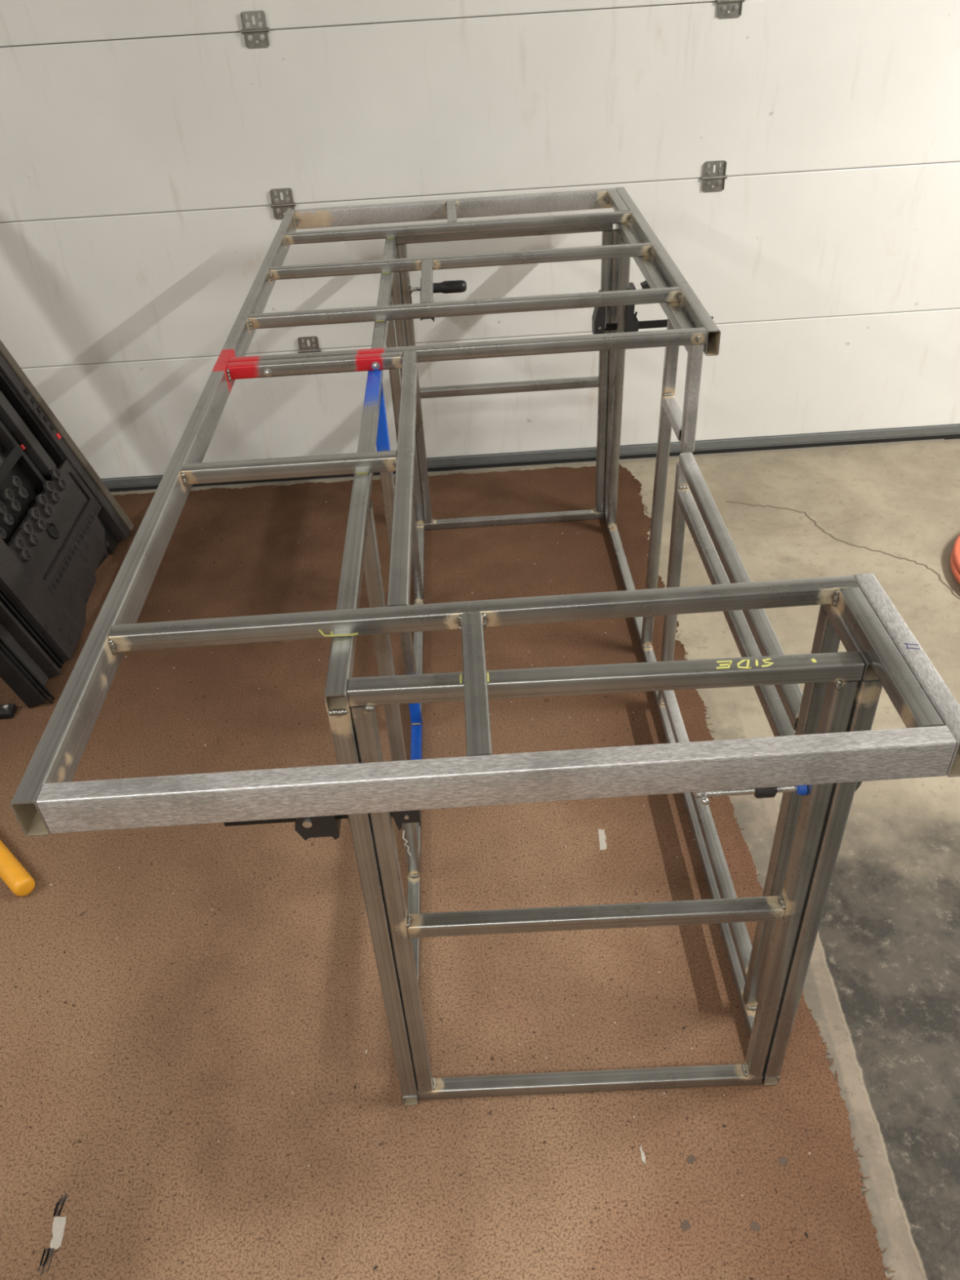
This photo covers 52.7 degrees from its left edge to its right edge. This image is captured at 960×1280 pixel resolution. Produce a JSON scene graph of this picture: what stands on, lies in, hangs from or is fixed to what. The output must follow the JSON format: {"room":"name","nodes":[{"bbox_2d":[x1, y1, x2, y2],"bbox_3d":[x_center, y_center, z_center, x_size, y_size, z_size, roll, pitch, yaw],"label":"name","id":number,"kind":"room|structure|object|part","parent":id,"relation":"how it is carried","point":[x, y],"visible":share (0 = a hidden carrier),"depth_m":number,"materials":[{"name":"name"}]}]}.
{"room":"workspace","nodes":[
{"label":"workspace","id":0,"kind":"room"},
{"bbox_2d":[112,438,959,1279],"bbox_3d":[-0.092,1.118,1.277,6.400,0.101,5.750,-4,37,0],"label":"floor","id":1,"kind":"structure","parent":0,"point":[882,985],"depth_m":2.05,"materials":[{"name":"concrete"}]},
{"bbox_2d":[0,463,895,1279],"bbox_3d":[-1.009,0.537,1.960,3.246,0.083,3.612,-4,37,0],"label":"carpet","id":2,"kind":"object","parent":1,"relation":"on","point":[114,1166],"depth_m":1.79,"materials":[{"name":"carpet"}]},
{"bbox_3d":[-1.270,0.238,2.366,0.165,0.076,0.282,-4,37,0],"label":"stand foot","id":3,"kind":"part","parent":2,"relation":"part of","materials":[{"name":"black plastic"}]},
{"bbox_3d":[-1.099,0.426,2.131,0.450,0.047,0.047,29,48,35],"label":"tool handle","id":4,"kind":"part","parent":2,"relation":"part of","materials":[{"name":"yellow plastic"}]},
{"bbox_2d":[0,339,133,707],"bbox_3d":[-1.376,-0.548,2.488,0.457,1.183,0.882,-4,37,0],"label":"workbench","id":5,"kind":"object","parent":2,"relation":"on","point":[60,522],"visible":1,"depth_m":2.74,"materials":[{"name":"black plastic"}]},
{"bbox_2d":[0,527,5,539],"bbox_3d":[-1.262,-0.292,2.530,0.013,0.068,0.035,-19,22,11],"label":"storage holes","id":6,"kind":"object","parent":5,"relation":"attached to","point":[2,534],"depth_m":2.54,"materials":[{"name":"grey plastic"}]},
{"bbox_2d":[0,502,13,526],"bbox_3d":[-1.266,-0.335,2.580,0.013,0.068,0.035,-19,22,11],"label":"storage holes","id":7,"kind":"object","parent":5,"relation":"attached to","point":[6,518],"depth_m":2.58,"materials":[{"name":"grey plastic"}]},
{"bbox_3d":[-1.484,-0.852,2.580,0.010,0.810,0.200,-19,36,11],"label":"recess plate","id":8,"kind":"part","parent":5,"relation":"part of","materials":[{"name":"black plastic"}]},
{"bbox_2d":[1,488,21,512],"bbox_3d":[-1.270,-0.378,2.630,0.013,0.068,0.035,-19,22,11],"label":"storage holes","id":9,"kind":"object","parent":5,"relation":"attached to","point":[7,495],"depth_m":2.62,"materials":[{"name":"grey plastic"}]},
{"bbox_2d":[8,475,27,499],"bbox_3d":[-1.274,-0.421,2.680,0.013,0.068,0.035,-19,22,11],"label":"storage holes","id":10,"kind":"object","parent":5,"relation":"attached to","point":[15,482],"depth_m":2.67,"materials":[{"name":"grey plastic"}]},
{"bbox_2d":[12,537,31,561],"bbox_3d":[-1.219,-0.241,2.581,0.013,0.068,0.035,-19,22,11],"label":"storage holes","id":11,"kind":"object","parent":5,"relation":"attached to","point":[20,549],"depth_m":2.57,"materials":[{"name":"grey plastic"}]},
{"bbox_3d":[-1.383,-0.322,2.204,0.022,1.226,0.072,-19,36,11],"label":"column plate","id":12,"kind":"part","parent":5,"relation":"part of","materials":[{"name":"grey plastic"}]},
{"bbox_2d":[23,388,29,395],"bbox_3d":[-1.331,-0.728,2.845,0.006,0.016,0.015,-19,36,11],"label":"slot","id":13,"kind":"object","parent":5,"relation":"attached to","point":[26,391],"depth_m":2.84,"materials":[{"name":"black plastic"}]},
{"bbox_3d":[-1.448,-0.837,2.628,0.027,0.915,0.045,-19,36,11],"label":"rail","id":14,"kind":"part","parent":5,"relation":"part of","materials":[{"name":"grey plastic"}]},
{"bbox_3d":[-1.302,-0.410,2.728,0.010,0.140,0.514,-19,36,11],"label":"recess plate","id":15,"kind":"part","parent":5,"relation":"part of","materials":[{"name":"black plastic"}]},
{"bbox_2d":[20,522,39,546],"bbox_3d":[-1.223,-0.288,2.636,0.013,0.068,0.035,-19,22,11],"label":"storage holes","id":16,"kind":"object","parent":5,"relation":"attached to","point":[28,535],"depth_m":2.63,"materials":[{"name":"grey plastic"}]},
{"bbox_2d":[27,507,46,531],"bbox_3d":[-1.227,-0.334,2.691,0.013,0.068,0.035,-19,22,11],"label":"storage holes","id":17,"kind":"object","parent":5,"relation":"attached to","point":[35,519],"depth_m":2.68,"materials":[{"name":"grey plastic"}]},
{"bbox_2d":[35,493,53,517],"bbox_3d":[-1.232,-0.381,2.746,0.013,0.068,0.035,-19,22,11],"label":"storage holes","id":18,"kind":"object","parent":5,"relation":"attached to","point":[42,505],"depth_m":2.74,"materials":[{"name":"grey plastic"}]},
{"bbox_2d":[43,415,48,422],"bbox_3d":[-1.297,-0.661,2.898,0.006,0.016,0.015,-19,36,11],"label":"slot","id":19,"kind":"object","parent":5,"relation":"attached to","point":[46,418],"depth_m":2.90,"materials":[{"name":"black plastic"}]},
{"bbox_2d":[43,480,60,503],"bbox_3d":[-1.236,-0.427,2.801,0.013,0.068,0.035,-19,22,11],"label":"storage holes","id":20,"kind":"object","parent":5,"relation":"attached to","point":[50,491],"depth_m":2.79,"materials":[{"name":"grey plastic"}]},
{"bbox_3d":[-1.195,-0.280,2.833,0.016,0.310,0.514,-19,36,11],"label":"panel","id":21,"kind":"part","parent":5,"relation":"part of","materials":[{"name":"black paint"}]},
{"bbox_2d":[49,467,66,490],"bbox_3d":[-1.240,-0.474,2.856,0.013,0.068,0.035,-19,22,11],"label":"storage holes","id":22,"kind":"object","parent":5,"relation":"attached to","point":[57,480],"depth_m":2.85,"materials":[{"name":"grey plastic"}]},
{"bbox_3d":[-1.185,-0.436,3.068,0.002,0.080,0.030,-19,36,11],"label":"label plate","id":23,"kind":"part","parent":5,"relation":"part of","materials":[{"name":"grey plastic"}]},
{"bbox_3d":[-1.199,-0.348,3.061,0.018,0.150,0.070,-19,36,11],"label":"post","id":24,"kind":"part","parent":5,"relation":"part of","materials":[{"name":"black plastic"}]},
{"bbox_2d":[14,494,808,1269],"bbox_3d":[-0.265,0.223,2.364,1.577,0.003,2.345,-4,37,0],"label":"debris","id":25,"kind":"object","parent":2,"relation":"on","point":[724,1126],"visible":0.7,"depth_m":1.70,"materials":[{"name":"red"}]},
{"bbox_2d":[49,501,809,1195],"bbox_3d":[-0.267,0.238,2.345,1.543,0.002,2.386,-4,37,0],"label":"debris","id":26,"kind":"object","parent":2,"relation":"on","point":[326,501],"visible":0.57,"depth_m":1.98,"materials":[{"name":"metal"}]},
{"bbox_2d":[9,186,959,1105],"bbox_3d":[0.000,-0.193,2.120,0.955,0.931,2.272,-4,37,0],"label":"frame","id":27,"kind":"object","parent":2,"relation":"on","point":[824,740],"visible":1,"depth_m":1.34,"materials":[{"name":"metal"}]},
{"bbox_3d":[-0.463,-0.163,1.394,0.025,0.048,1.120,-4,37,0],"label":"rail","id":28,"kind":"part","parent":27,"relation":"part of","materials":[{"name":"metal"}]},
{"bbox_3d":[-0.508,-0.848,2.292,0.025,0.048,1.138,-4,37,0],"label":"rail","id":29,"kind":"part","parent":27,"relation":"part of","materials":[{"name":"metal"}]},
{"bbox_2d":[223,809,420,840],"bbox_3d":[-0.200,0.220,1.221,0.249,0.055,0.044,-4,37,0],"label":"clamp","id":30,"kind":"object","parent":27,"relation":"attached to","point":[307,828],"visible":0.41,"depth_m":1.21,"materials":[{"name":"black metal"}]},
{"bbox_3d":[-0.179,-0.216,1.462,0.025,0.025,0.948,-4,37,0],"label":"rail","id":31,"kind":"part","parent":27,"relation":"part of","materials":[{"name":"metal"}]},
{"bbox_3d":[-0.139,0.412,1.363,0.025,0.855,0.025,-4,37,0],"label":"leg","id":32,"kind":"part","parent":27,"relation":"part of","materials":[{"name":"metal"}]},
{"bbox_3d":[-0.217,-0.787,2.211,0.025,0.025,0.936,-4,37,0],"label":"rail","id":33,"kind":"part","parent":27,"relation":"part of","materials":[{"name":"metal"}]},
{"bbox_3d":[-0.113,0.408,1.367,0.025,0.855,0.025,-4,37,0],"label":"leg","id":34,"kind":"part","parent":27,"relation":"part of","materials":[{"name":"metal"}]},
{"bbox_3d":[-0.155,0.135,1.726,0.025,0.855,0.025,-4,37,0],"label":"leg","id":35,"kind":"part","parent":27,"relation":"part of","materials":[{"name":"metal"}]},
{"bbox_3d":[-0.175,-0.143,2.091,0.025,0.855,0.025,-4,37,0],"label":"leg","id":36,"kind":"part","parent":27,"relation":"part of","materials":[{"name":"metal"}]},
{"bbox_3d":[-0.115,-0.284,1.504,0.025,0.025,0.828,-4,37,0],"label":"rail","id":37,"kind":"part","parent":27,"relation":"part of","materials":[{"name":"metal"}]},
{"bbox_3d":[-0.194,-0.452,2.494,0.025,0.855,0.025,-4,37,0],"label":"leg","id":38,"kind":"part","parent":27,"relation":"part of","materials":[{"name":"metal"}]},
{"bbox_3d":[-0.213,-0.711,2.835,0.025,0.855,0.025,-4,37,0],"label":"leg","id":39,"kind":"part","parent":27,"relation":"part of","materials":[{"name":"metal"}]},
{"bbox_3d":[-0.154,0.198,2.368,0.025,0.025,1.887,-4,37,0],"label":"rail","id":40,"kind":"part","parent":27,"relation":"part of","materials":[{"name":"metal"}]},
{"bbox_3d":[-0.187,-0.718,2.841,0.025,0.855,0.025,-4,37,0],"label":"leg","id":41,"kind":"part","parent":27,"relation":"part of","materials":[{"name":"metal"}]},
{"bbox_2d":[391,279,466,321],"bbox_3d":[-0.150,-0.936,2.667,0.231,0.104,0.068,-4,37,0],"label":"clamp","id":42,"kind":"object","parent":27,"relation":"attached to","point":[456,286],"visible":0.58,"depth_m":2.63,"materials":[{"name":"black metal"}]},
{"bbox_3d":[-0.089,-0.960,2.638,0.105,0.033,0.033,-4,37,0],"label":"handle","id":43,"kind":"part","parent":42,"relation":"part of","materials":[{"name":"black plastic"}]},
{"bbox_3d":[-0.066,-1.218,2.738,0.903,0.048,0.025,-4,37,-1],"label":"rail","id":44,"kind":"part","parent":27,"relation":"part of","materials":[{"name":"metal"}]},
{"bbox_3d":[0.017,0.138,0.961,0.891,0.048,0.026,-4,37,0],"label":"rail","id":45,"kind":"part","parent":27,"relation":"part of","materials":[{"name":"metal"}]},
{"bbox_3d":[0.064,-1.084,2.574,0.574,0.025,0.025,-4,37,0],"label":"rail","id":46,"kind":"part","parent":27,"relation":"part of","materials":[{"name":"metal"}]},
{"bbox_3d":[0.086,-0.739,2.838,0.523,0.025,0.025,-4,37,0],"label":"rail","id":47,"kind":"part","parent":27,"relation":"part of","materials":[{"name":"metal"}]},
{"bbox_3d":[0.109,-0.386,3.109,0.574,0.025,0.025,-4,37,0],"label":"rail","id":48,"kind":"part","parent":27,"relation":"part of","materials":[{"name":"metal"}]},
{"bbox_3d":[0.183,0.742,1.630,0.574,0.025,0.025,-3,37,1],"label":"rail","id":49,"kind":"part","parent":27,"relation":"part of","materials":[{"name":"metal"}]},
{"bbox_3d":[0.161,0.388,1.359,0.522,0.025,0.025,-3,37,1],"label":"rail","id":50,"kind":"part","parent":27,"relation":"part of","materials":[{"name":"metal"}]},
{"bbox_3d":[0.360,-0.753,2.842,0.025,0.855,0.025,-4,37,0],"label":"leg","id":51,"kind":"part","parent":27,"relation":"part of","materials":[{"name":"metal"}]},
{"bbox_3d":[0.139,0.044,1.096,0.575,0.025,0.025,-3,37,1],"label":"rail","id":52,"kind":"part","parent":27,"relation":"part of","materials":[{"name":"metal"}]},
{"bbox_3d":[0.387,-0.750,2.836,0.025,0.855,0.025,-4,37,0],"label":"leg","id":53,"kind":"part","parent":27,"relation":"part of","materials":[{"name":"metal"}]},
{"bbox_3d":[0.393,-0.695,2.764,0.025,0.855,0.025,-3,37,-1],"label":"leg","id":54,"kind":"part","parent":27,"relation":"part of","materials":[{"name":"metal"}]},
{"bbox_2d":[591,280,713,334],"bbox_3d":[0.472,-0.901,2.617,0.332,0.142,0.052,-4,37,0],"label":"clamp","id":55,"kind":"object","parent":27,"relation":"attached to","point":[599,325],"visible":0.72,"depth_m":2.62,"materials":[{"name":"black metal"}]},
{"bbox_3d":[0.394,-0.838,2.226,0.025,0.025,0.899,-4,37,0],"label":"rail","id":56,"kind":"part","parent":27,"relation":"part of","materials":[{"name":"metal"}]},
{"bbox_3d":[0.421,-0.328,2.283,0.025,0.855,0.025,-3,37,-1],"label":"leg","id":57,"kind":"part","parent":27,"relation":"part of","materials":[{"name":"metal"}]},
{"bbox_3d":[0.419,-0.912,2.298,0.025,0.048,1.152,-4,37,0],"label":"rail","id":58,"kind":"part","parent":27,"relation":"part of","materials":[{"name":"metal"}]},
{"bbox_3d":[0.431,-0.106,2.169,0.025,0.639,0.025,-4,37,0],"label":"leg","id":59,"kind":"part","parent":27,"relation":"part of","materials":[{"name":"metal"}]},
{"bbox_3d":[0.419,-0.479,1.919,0.025,0.223,0.025,-4,37,0],"label":"leg","id":60,"kind":"part","parent":27,"relation":"part of","materials":[{"name":"metal"}]},
{"bbox_3d":[0.448,0.161,2.366,0.025,0.025,1.892,-4,37,0],"label":"rail","id":61,"kind":"part","parent":27,"relation":"part of","materials":[{"name":"metal"}]},
{"bbox_3d":[0.435,-0.063,1.690,0.025,0.025,0.787,-4,37,0],"label":"step rail","id":62,"kind":"part","parent":27,"relation":"part of","materials":[{"name":"metal"}]},
{"bbox_3d":[0.430,-0.127,1.647,0.025,0.025,0.795,-4,37,0],"label":"step rail","id":63,"kind":"part","parent":27,"relation":"part of","materials":[{"name":"metal"}]},
{"bbox_2d":[694,781,862,804],"bbox_3d":[0.376,0.172,1.211,0.212,0.074,0.038,-4,37,0],"label":"c-clamp","id":64,"kind":"object","parent":27,"relation":"attached to","point":[771,792],"visible":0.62,"depth_m":1.22,"materials":[{"name":"metal"}]},
{"bbox_3d":[0.458,0.301,1.458,0.025,0.855,0.025,-4,37,0],"label":"leg","id":65,"kind":"part","parent":27,"relation":"part of","materials":[{"name":"metal"}]},
{"bbox_3d":[0.435,0.379,1.359,0.025,0.855,0.025,-4,37,0],"label":"leg","id":66,"kind":"part","parent":27,"relation":"part of","materials":[{"name":"metal"}]},
{"bbox_3d":[0.463,0.378,1.358,0.025,0.855,0.025,-4,37,0],"label":"leg","id":67,"kind":"part","parent":27,"relation":"part of","materials":[{"name":"metal"}]},
{"bbox_3d":[0.438,-0.009,1.141,0.025,0.025,0.150,-4,37,0],"label":"rail","id":68,"kind":"part","parent":27,"relation":"part of","materials":[{"name":"metal"}]},
{"bbox_3d":[0.470,0.028,1.067,0.025,0.048,0.294,-4,37,0],"label":"rail","id":69,"kind":"part","parent":27,"relation":"part of","materials":[{"name":"metal"}]},
{"bbox_2d":[950,534,959,583],"bbox_3d":[1.648,-0.186,2.704,0.626,0.059,0.625,-4,37,0],"label":"coil","id":70,"kind":"object","parent":1,"relation":"on","point":[955,553],"visible":1,"depth_m":2.77,"materials":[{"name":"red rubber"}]},
{"bbox_3d":[-0.335,-2.640,1.992,6.400,0.600,0.100,-4,37,0],"label":"wall","id":71,"kind":"structure","parent":0,"visible":0},
{"bbox_2d":[0,0,959,494],"bbox_3d":[-0.261,-1.483,2.771,6.400,2.226,0.071,-4,37,0],"label":"door","id":72,"kind":"structure","parent":71,"relation":"in","point":[797,162],"depth_m":2.88,"materials":[{"name":"white metal"}]},
{"bbox_3d":[-0.284,-1.851,2.498,6.400,0.438,0.045,-4,37,0],"label":"panel","id":73,"kind":"part","parent":72,"relation":"part of","materials":[{"name":"white metal"}]},
{"bbox_3d":[-0.262,-1.502,2.766,6.400,0.438,0.045,-4,37,0],"label":"panel","id":74,"kind":"part","parent":72,"relation":"part of","materials":[{"name":"white metal"}]},
{"bbox_3d":[-0.240,-1.152,3.034,6.400,0.442,0.045,-4,37,0],"label":"panel","id":75,"kind":"part","parent":72,"relation":"part of","materials":[{"name":"white metal"}]},
{"bbox_3d":[-0.219,-0.812,3.294,6.400,0.411,0.045,-4,37,0],"label":"panel","id":76,"kind":"part","parent":72,"relation":"part of","materials":[{"name":"white metal"}]},
{"bbox_3d":[-0.207,-0.628,3.422,6.400,0.036,0.036,-4,37,0],"label":"rail","id":77,"kind":"part","parent":72,"relation":"part of","materials":[{"name":"white metal"}]}
]}

